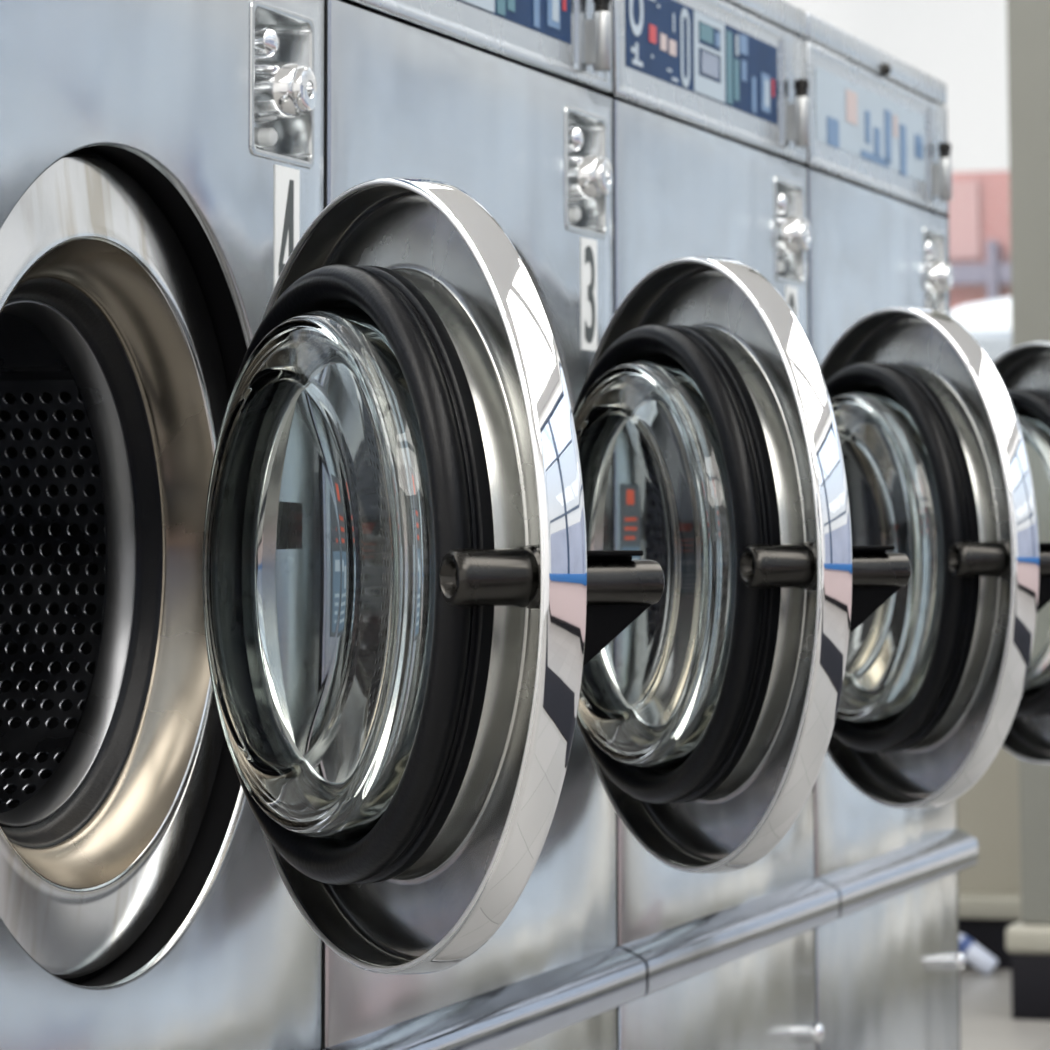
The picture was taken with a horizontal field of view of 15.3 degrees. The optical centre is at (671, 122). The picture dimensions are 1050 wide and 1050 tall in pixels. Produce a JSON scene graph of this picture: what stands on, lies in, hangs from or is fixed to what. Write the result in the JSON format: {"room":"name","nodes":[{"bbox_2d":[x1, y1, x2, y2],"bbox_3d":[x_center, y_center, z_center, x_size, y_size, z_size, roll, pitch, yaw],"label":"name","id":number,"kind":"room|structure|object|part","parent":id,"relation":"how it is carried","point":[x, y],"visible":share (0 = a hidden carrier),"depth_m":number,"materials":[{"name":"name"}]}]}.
{"room":"laundry","nodes":[
{"label":"laundry","id":0,"kind":"room"},
{"bbox_2d":[957,746,1020,893],"bbox_3d":[-0.529,1.379,8.328,3.020,0.750,0.120,-2,-6,16],"label":"wall","id":1,"kind":"structure","parent":0,"point":[988,811],"depth_m":7.91,"materials":[{"name":"beige paint"}]},
{"bbox_2d":[958,893,1020,919],"bbox_3d":[-0.561,1.620,8.187,3.020,0.040,0.120,-2,-6,16],"label":"trim","id":2,"kind":"structure","parent":1,"relation":"attached to","point":[970,905],"depth_m":7.78,"materials":[{"name":"grey"}]},
{"bbox_2d":[959,918,1020,969],"bbox_3d":[-0.558,1.691,8.189,3.020,0.100,0.100,-2,-6,16],"label":"baseboard","id":3,"kind":"structure","parent":1,"relation":"attached to","point":[990,934],"depth_m":7.79,"materials":[{"name":"black"}]},
{"bbox_2d":[959,969,1049,1049],"bbox_3d":[-0.324,1.173,2.623,6.600,0.050,10.700,-2,-6,16],"label":"floor","id":4,"kind":"structure","parent":0,"point":[987,1022],"depth_m":6.95,"materials":[{"name":"beige tile"}]},
{"bbox_2d":[0,0,664,1049],"bbox_3d":[-0.497,0.419,2.388,1.134,1.402,0.681,-2,-6,16],"label":"washing machine","id":5,"kind":"object","parent":4,"relation":"on","point":[305,604],"visible":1,"depth_m":2.29,"materials":[{"name":"metal"}]},
{"bbox_2d":[0,392,105,807],"bbox_3d":[-0.582,0.274,2.426,0.320,0.470,0.470,-2,-6,16],"label":"tub","id":6,"kind":"object","parent":5,"relation":"in","point":[53,538],"depth_m":2.58,"materials":[{"name":"black"}]},
{"bbox_3d":[-0.335,0.237,2.358,0.005,0.723,0.673,-2,-6,16],"label":"panel","id":7,"kind":"part","parent":5,"relation":"part of","materials":[{"name":"metal"}]},
{"bbox_3d":[-0.287,-0.022,2.629,0.010,0.077,0.050,-2,-6,16],"label":"coin plate","id":8,"kind":"part","parent":5,"relation":"part of","materials":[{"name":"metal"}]},
{"bbox_3d":[-0.266,-0.021,2.638,0.046,0.047,0.047,-2,-6,16],"label":"coin knob","id":9,"kind":"part","parent":5,"relation":"part of","materials":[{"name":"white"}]},
{"bbox_3d":[-0.259,0.077,2.629,0.001,0.094,0.043,-2,-6,16],"label":"number plate","id":10,"kind":"part","parent":5,"relation":"part of","materials":[{"name":"white plastic"}]},
{"bbox_2d":[202,306,434,841],"bbox_3d":[-0.200,0.254,2.203,0.054,0.301,0.301,3,-7,-28],"label":"glass bowl","id":11,"kind":"object","parent":5,"relation":"on","point":[318,571],"depth_m":2.14,"materials":[{"name":"clear glass"}]},
{"bbox_3d":[-0.160,0.256,2.224,0.026,0.450,0.450,3,-7,-28],"label":"door","id":12,"kind":"part","parent":5,"relation":"part of","materials":[{"name":"silver metal"}]},
{"bbox_3d":[-0.038,0.263,2.074,0.055,0.071,0.032,3,-7,-28],"label":"door handle","id":13,"kind":"part","parent":5,"relation":"part of","materials":[{"name":"black"}]},
{"bbox_3d":[-0.034,0.244,2.072,0.059,0.024,0.024,3,-7,-28],"label":"handle rod","id":14,"kind":"part","parent":5,"relation":"part of","materials":[{"name":"metal"}]},
{"bbox_2d":[325,0,910,1049],"bbox_3d":[-0.314,0.487,3.039,1.118,1.402,0.681,-2,-6,16],"label":"washing machine","id":15,"kind":"object","parent":4,"relation":"on","point":[708,440],"visible":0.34,"depth_m":2.82,"materials":[{"name":"metal"}]},
{"bbox_3d":[-0.145,0.305,3.007,0.006,0.723,0.673,-2,-6,16],"label":"panel","id":16,"kind":"part","parent":15,"relation":"part of","materials":[{"name":"metal"}]},
{"bbox_3d":[-0.154,-0.129,3.022,0.001,0.076,0.108,-2,-6,16],"label":"display frame","id":17,"kind":"part","parent":15,"relation":"part of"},
{"bbox_3d":[-0.147,-0.122,3.052,0.005,0.129,0.673,-2,-6,16],"label":"control panel","id":18,"kind":"part","parent":15,"relation":"part of","materials":[{"name":"silver metal"}]},
{"bbox_3d":[-0.128,0.682,2.962,0.025,0.042,0.673,-2,-6,16],"label":"bumper rail","id":19,"kind":"part","parent":15,"relation":"part of","materials":[{"name":"metal"}]},
{"bbox_2d":[497,0,504,15],"bbox_3d":[-0.135,-0.120,3.088,0.001,0.070,0.020,-2,-6,16],"label":"print","id":20,"kind":"object","parent":15,"relation":"attached to","point":[500,3],"depth_m":3.08,"materials":[{"name":"teal paint"}]},
{"bbox_2d":[507,0,514,11],"bbox_3d":[-0.128,-0.109,3.111,0.001,0.040,0.018,-2,-6,16],"label":"print","id":21,"kind":"object","parent":15,"relation":"attached to","point":[510,3],"depth_m":3.11,"materials":[{"name":"teal paint"}]},
{"bbox_2d":[533,0,539,27],"bbox_3d":[-0.110,-0.095,3.172,0.001,0.035,0.015,-2,-6,16],"label":"print","id":22,"kind":"object","parent":15,"relation":"attached to","point":[536,3],"depth_m":3.17,"materials":[{"name":"blue"}]},
{"bbox_2d":[547,0,559,29],"bbox_3d":[-0.097,-0.097,3.216,0.001,0.038,0.033,-2,-6,16],"label":"print","id":23,"kind":"object","parent":15,"relation":"attached to","point":[553,6],"depth_m":3.21,"materials":[{"name":"blue"}]},
{"bbox_2d":[552,0,558,21],"bbox_3d":[-0.096,-0.097,3.219,0.001,0.026,0.017,-2,-6,16],"label":"print","id":24,"kind":"object","parent":15,"relation":"attached to","point":[555,3],"depth_m":3.22},
{"bbox_3d":[-0.141,0.877,2.946,0.005,0.424,0.673,-2,-6,16],"label":"panel","id":25,"kind":"part","parent":15,"relation":"part of","materials":[{"name":"metal"}]},
{"bbox_3d":[-0.069,0.145,3.276,0.001,0.094,0.043,-2,-6,16],"label":"number plate","id":26,"kind":"part","parent":15,"relation":"part of","materials":[{"name":"white plastic"}]},
{"bbox_3d":[-0.075,0.046,3.287,0.046,0.047,0.047,-2,-6,16],"label":"coin knob","id":27,"kind":"part","parent":15,"relation":"part of","materials":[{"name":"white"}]},
{"bbox_2d":[573,357,735,770],"bbox_3d":[-0.022,0.322,2.849,0.054,0.301,0.301,2,-7,-25],"label":"glass bowl","id":28,"kind":"object","parent":15,"relation":"on","point":[656,436],"depth_m":2.77,"materials":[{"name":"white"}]},
{"bbox_3d":[0.019,0.323,2.868,0.026,0.450,0.450,2,-7,-25],"label":"door","id":29,"kind":"part","parent":15,"relation":"part of","materials":[{"name":"silver metal"}]},
{"bbox_3d":[0.132,0.330,2.712,0.055,0.071,0.032,2,-7,-25],"label":"door handle","id":30,"kind":"part","parent":15,"relation":"part of","materials":[{"name":"black"}]},
{"bbox_3d":[0.137,0.311,2.709,0.059,0.024,0.024,2,-7,-25],"label":"handle rod","id":31,"kind":"part","parent":15,"relation":"part of","materials":[{"name":"metal"}]},
{"bbox_2d":[614,0,1049,1049],"bbox_3d":[-0.124,0.555,3.689,1.117,1.402,0.681,-2,-6,16],"label":"washing machine","id":32,"kind":"object","parent":4,"relation":"on","point":[712,120],"visible":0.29,"depth_m":3.46,"materials":[{"name":"metal"}]},
{"bbox_2d":[631,46,636,52],"bbox_3d":[-0.033,-0.064,3.433,0.001,0.005,0.017,-2,-6,16],"label":"print","id":33,"kind":"object","parent":32,"relation":"on","point":[633,48],"depth_m":3.43},
{"bbox_2d":[635,42,637,59],"bbox_3d":[-0.031,-0.062,3.441,0.001,0.016,0.008,-2,-6,16],"label":"print","id":34,"kind":"object","parent":32,"relation":"on","point":[636,43],"depth_m":3.44},
{"bbox_2d":[632,58,642,67],"bbox_3d":[-0.030,-0.052,3.442,0.001,0.004,0.032,-2,-6,16],"label":"print","id":35,"kind":"object","parent":32,"relation":"attached to","point":[636,62],"depth_m":3.44},
{"bbox_2d":[673,13,674,31],"bbox_3d":[0.002,-0.091,3.558,0.001,0.017,0.005,-2,-6,16],"label":"print","id":36,"kind":"object","parent":32,"relation":"on","point":[673,13],"depth_m":3.56},
{"bbox_2d":[699,22,712,44],"bbox_3d":[0.033,-0.083,3.663,0.001,0.016,0.046,-2,-6,16],"label":"print","id":37,"kind":"object","parent":32,"relation":"on","point":[705,28],"depth_m":3.66,"materials":[{"name":"teal paint"}]},
{"bbox_3d":[0.036,-0.061,3.671,0.001,0.076,0.108,-2,-6,16],"label":"display frame","id":38,"kind":"part","parent":32,"relation":"part of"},
{"bbox_3d":[0.043,-0.055,3.701,0.005,0.129,0.673,-2,-6,16],"label":"control panel","id":39,"kind":"part","parent":32,"relation":"part of","materials":[{"name":"silver metal"}]},
{"bbox_3d":[0.046,0.373,3.656,0.005,0.723,0.673,-2,-6,16],"label":"panel","id":40,"kind":"part","parent":32,"relation":"part of","materials":[{"name":"metal"}]},
{"bbox_3d":[0.050,0.945,3.595,0.005,0.424,0.673,-2,-6,16],"label":"panel","id":41,"kind":"part","parent":32,"relation":"part of","materials":[{"name":"metal"}]},
{"bbox_2d":[715,31,719,47],"bbox_3d":[0.044,-0.079,3.700,0.001,0.014,0.016,-2,-6,16],"label":"print","id":42,"kind":"object","parent":32,"relation":"on","point":[717,33],"depth_m":3.70,"materials":[{"name":"blue paint"}]},
{"bbox_2d":[726,30,732,104],"bbox_3d":[0.056,-0.052,3.737,0.001,0.070,0.020,-2,-6,16],"label":"print","id":43,"kind":"object","parent":32,"relation":"attached to","point":[729,33],"depth_m":3.74,"materials":[{"name":"teal"}]},
{"bbox_3d":[0.063,0.750,3.612,0.025,0.042,0.673,-2,-6,16],"label":"bumper rail","id":44,"kind":"part","parent":32,"relation":"part of","materials":[{"name":"metal"}]},
{"bbox_2d":[734,58,738,100],"bbox_3d":[0.063,-0.041,3.760,0.001,0.040,0.018,-2,-6,16],"label":"print","id":45,"kind":"object","parent":32,"relation":"attached to","point":[736,60],"depth_m":3.76,"materials":[{"name":"teal paint"}]},
{"bbox_2d":[735,34,738,55],"bbox_3d":[0.063,-0.075,3.766,0.001,0.020,0.010,-2,-6,16],"label":"print","id":46,"kind":"object","parent":32,"relation":"attached to","point":[736,35],"depth_m":3.77},
{"bbox_2d":[739,33,747,55],"bbox_3d":[0.070,-0.076,3.791,0.001,0.019,0.029,-2,-6,16],"label":"print","id":47,"kind":"object","parent":32,"relation":"on","point":[743,37],"depth_m":3.79,"materials":[{"name":"blue paint"}]},
{"bbox_2d":[741,59,746,81],"bbox_3d":[0.070,-0.050,3.788,0.001,0.020,0.018,-2,-6,16],"label":"print","id":48,"kind":"object","parent":32,"relation":"attached to","point":[743,61],"depth_m":3.79,"materials":[{"name":"blue paint"}]},
{"bbox_2d":[752,76,755,112],"bbox_3d":[0.081,-0.027,3.821,0.001,0.035,0.015,-2,-6,16],"label":"print","id":49,"kind":"object","parent":32,"relation":"attached to","point":[753,77],"depth_m":3.82,"materials":[{"name":"blue"}]},
{"bbox_3d":[-0.309,-0.122,3.812,0.741,0.028,0.677,-2,-6,16],"label":"trim","id":50,"kind":"part","parent":32,"relation":"part of","materials":[{"name":"silver metal"}]},
{"bbox_2d":[761,72,769,113],"bbox_3d":[0.093,-0.029,3.865,0.001,0.038,0.033,-2,-6,16],"label":"print","id":51,"kind":"object","parent":32,"relation":"attached to","point":[765,76],"depth_m":3.86,"materials":[{"name":"blue"}]},
{"bbox_2d":[765,80,769,106],"bbox_3d":[0.095,-0.029,3.869,0.001,0.026,0.017,-2,-6,16],"label":"print","id":52,"kind":"object","parent":32,"relation":"attached to","point":[767,82],"depth_m":3.87},
{"bbox_3d":[0.121,0.212,3.926,0.001,0.094,0.043,-2,-6,16],"label":"number plate","id":53,"kind":"part","parent":32,"relation":"part of","materials":[{"name":"white plastic"}]},
{"bbox_3d":[0.116,0.114,3.936,0.046,0.047,0.047,-2,-6,16],"label":"coin knob","id":54,"kind":"part","parent":32,"relation":"part of","materials":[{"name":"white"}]},
{"bbox_2d":[830,388,943,725],"bbox_3d":[0.168,0.389,3.498,0.054,0.301,0.301,2,-7,-25],"label":"glass bowl","id":55,"kind":"object","parent":32,"relation":"on","point":[892,439],"depth_m":3.40,"materials":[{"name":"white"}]},
{"bbox_3d":[0.209,0.391,3.517,0.026,0.450,0.450,2,-7,-25],"label":"door","id":56,"kind":"part","parent":32,"relation":"part of","materials":[{"name":"silver metal"}]},
{"bbox_3d":[0.322,0.398,3.360,0.055,0.071,0.032,2,-7,-25],"label":"door handle","id":57,"kind":"part","parent":32,"relation":"part of","materials":[{"name":"black"}]},
{"bbox_3d":[0.326,0.379,3.358,0.059,0.024,0.024,2,-7,-25],"label":"handle rod","id":58,"kind":"part","parent":32,"relation":"part of","materials":[{"name":"metal"}]},
{"bbox_2d":[801,12,1049,1049],"bbox_3d":[0.067,0.623,4.338,1.117,1.402,0.681,-2,-6,16],"label":"washing machine","id":59,"kind":"object","parent":4,"relation":"on","point":[889,965],"visible":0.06,"depth_m":4.23,"materials":[{"name":"metal"}]},
{"bbox_2d":[827,116,838,147],"bbox_3d":[0.171,0.011,4.128,0.001,0.030,0.050,-2,-6,16],"label":"print","id":60,"kind":"object","parent":59,"relation":"attached to","point":[832,121],"depth_m":4.13,"materials":[{"name":"blue paint"}]},
{"bbox_2d":[846,89,857,125],"bbox_3d":[0.195,-0.016,4.213,0.001,0.035,0.050,-2,-6,16],"label":"print","id":61,"kind":"object","parent":59,"relation":"attached to","point":[851,94],"depth_m":4.21,"materials":[{"name":"pink paint"}]},
{"bbox_2d":[865,110,870,144],"bbox_3d":[0.216,0.005,4.282,0.001,0.036,0.022,-2,-6,16],"label":"print","id":62,"kind":"object","parent":59,"relation":"on","point":[867,112],"depth_m":4.28,"materials":[{"name":"blue paint"}]},
{"bbox_3d":[-0.119,-0.054,4.461,0.741,0.028,0.677,-2,-6,16],"label":"trim","id":63,"kind":"part","parent":59,"relation":"part of","materials":[{"name":"silver metal"}]},
{"bbox_2d":[861,149,888,167],"bbox_3d":[0.225,0.040,4.312,0.001,0.009,0.134,-2,-6,16],"label":"print","id":64,"kind":"object","parent":59,"relation":"attached to","point":[870,158],"depth_m":4.31,"materials":[{"name":"blue"}]},
{"bbox_3d":[0.234,0.013,4.351,0.005,0.129,0.673,-2,-6,16],"label":"control panel","id":65,"kind":"part","parent":59,"relation":"part of","materials":[{"name":"silver metal"}]},
{"bbox_2d":[874,126,880,156],"bbox_3d":[0.228,0.022,4.324,0.001,0.032,0.028,-2,-6,16],"label":"print","id":66,"kind":"object","parent":59,"relation":"on","point":[877,129],"depth_m":4.32,"materials":[{"name":"blue"}]},
{"bbox_3d":[0.237,0.441,4.305,0.005,0.723,0.673,-2,-6,16],"label":"panel","id":67,"kind":"part","parent":59,"relation":"part of","materials":[{"name":"metal"}]},
{"bbox_3d":[0.240,1.013,4.244,0.005,0.424,0.673,-2,-6,16],"label":"panel","id":68,"kind":"part","parent":59,"relation":"part of","materials":[{"name":"metal"}]},
{"bbox_2d":[885,109,891,163],"bbox_3d":[0.243,0.016,4.376,0.001,0.059,0.030,-2,-6,16],"label":"print","id":69,"kind":"object","parent":59,"relation":"on","point":[888,112],"depth_m":4.38,"materials":[{"name":"blue paint"}]},
{"bbox_2d":[893,115,897,137],"bbox_3d":[0.254,0.005,4.414,0.001,0.025,0.020,-2,-6,16],"label":"print","id":70,"kind":"object","parent":59,"relation":"attached to","point":[895,117],"depth_m":4.41,"materials":[{"name":"pink"}]},
{"bbox_3d":[0.253,0.818,4.261,0.025,0.042,0.673,-2,-6,16],"label":"bumper rail","id":71,"kind":"part","parent":59,"relation":"part of","materials":[{"name":"metal"}]},
{"bbox_2d":[900,124,906,176],"bbox_3d":[0.265,0.032,4.448,0.001,0.058,0.030,-2,-6,16],"label":"print","id":72,"kind":"object","parent":59,"relation":"attached to","point":[903,127],"depth_m":4.45,"materials":[{"name":"blue"}]},
{"bbox_2d":[915,134,922,159],"bbox_3d":[0.287,0.028,4.527,0.001,0.027,0.039,-2,-6,16],"label":"print","id":73,"kind":"object","parent":59,"relation":"attached to","point":[918,137],"depth_m":4.53,"materials":[{"name":"blue paint"}]},
{"bbox_3d":[0.306,0.182,4.585,0.046,0.047,0.047,-2,-6,16],"label":"coin knob","id":74,"kind":"part","parent":59,"relation":"part of","materials":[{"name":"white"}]},
{"bbox_3d":[0.400,0.459,4.166,0.026,0.450,0.450,2,-7,-25],"label":"door","id":75,"kind":"part","parent":59,"relation":"part of","materials":[{"name":"silver metal"}]},
{"bbox_2d":[1015,410,1049,694],"bbox_3d":[0.358,0.457,4.147,0.054,0.301,0.301,2,-7,-25],"label":"glass bowl","id":76,"kind":"object","parent":59,"relation":"on","point":[1034,425],"depth_m":4.06,"materials":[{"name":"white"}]},
{"bbox_2d":[959,934,997,974],"bbox_3d":[0.582,1.633,7.704,0.128,0.103,0.040,-2,-6,16],"label":"bottle","id":77,"kind":"object","parent":4,"relation":"on","point":[978,957],"visible":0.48,"depth_m":7.68,"materials":[{"name":"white plastic"}]},
{"bbox_2d":[1006,0,1049,1019],"bbox_3d":[0.847,-0.300,7.283,0.445,3.850,0.350,-2,-6,16],"label":"column","id":78,"kind":"structure","parent":4,"relation":"on","point":[1028,21],"depth_m":7.12,"materials":[{"name":"grey paint"}]},
{"bbox_3d":[0.859,1.475,7.094,0.445,0.050,0.350,-2,-6,16],"label":"moulding","id":79,"kind":"part","parent":78,"relation":"part of","materials":[{"name":"grey"}]},
{"label":"outside","id":80,"kind":"structure","parent":0,"visible":0},
{"bbox_3d":[3.878,2.781,16.566,120.000,0.245,150.000,-2,-6,16],"label":"ground","id":81,"kind":"structure","parent":80,"visible":0},
{"bbox_2d":[948,170,1010,310],"bbox_3d":[1.768,1.795,20.379,4.900,2.540,6.100,-2,-6,16],"label":"building","id":82,"kind":"structure","parent":81,"relation":"on","point":[979,206],"depth_m":17.53,"materials":[{"name":"pink paint"}]},
{"bbox_3d":[0.221,0.477,17.870,2.420,0.350,0.020,-2,-6,16],"label":"pale panel","id":83,"kind":"part","parent":82,"relation":"part of","materials":[{"name":"red"}]},
{"bbox_2d":[950,297,1011,361],"bbox_3d":[1.734,1.548,14.794,4.335,1.851,1.837,-2,-6,16],"label":"car","id":84,"kind":"object","parent":81,"relation":"on","point":[989,322],"visible":0.07,"depth_m":14.27,"materials":[{"name":"white paint"}]}
]}

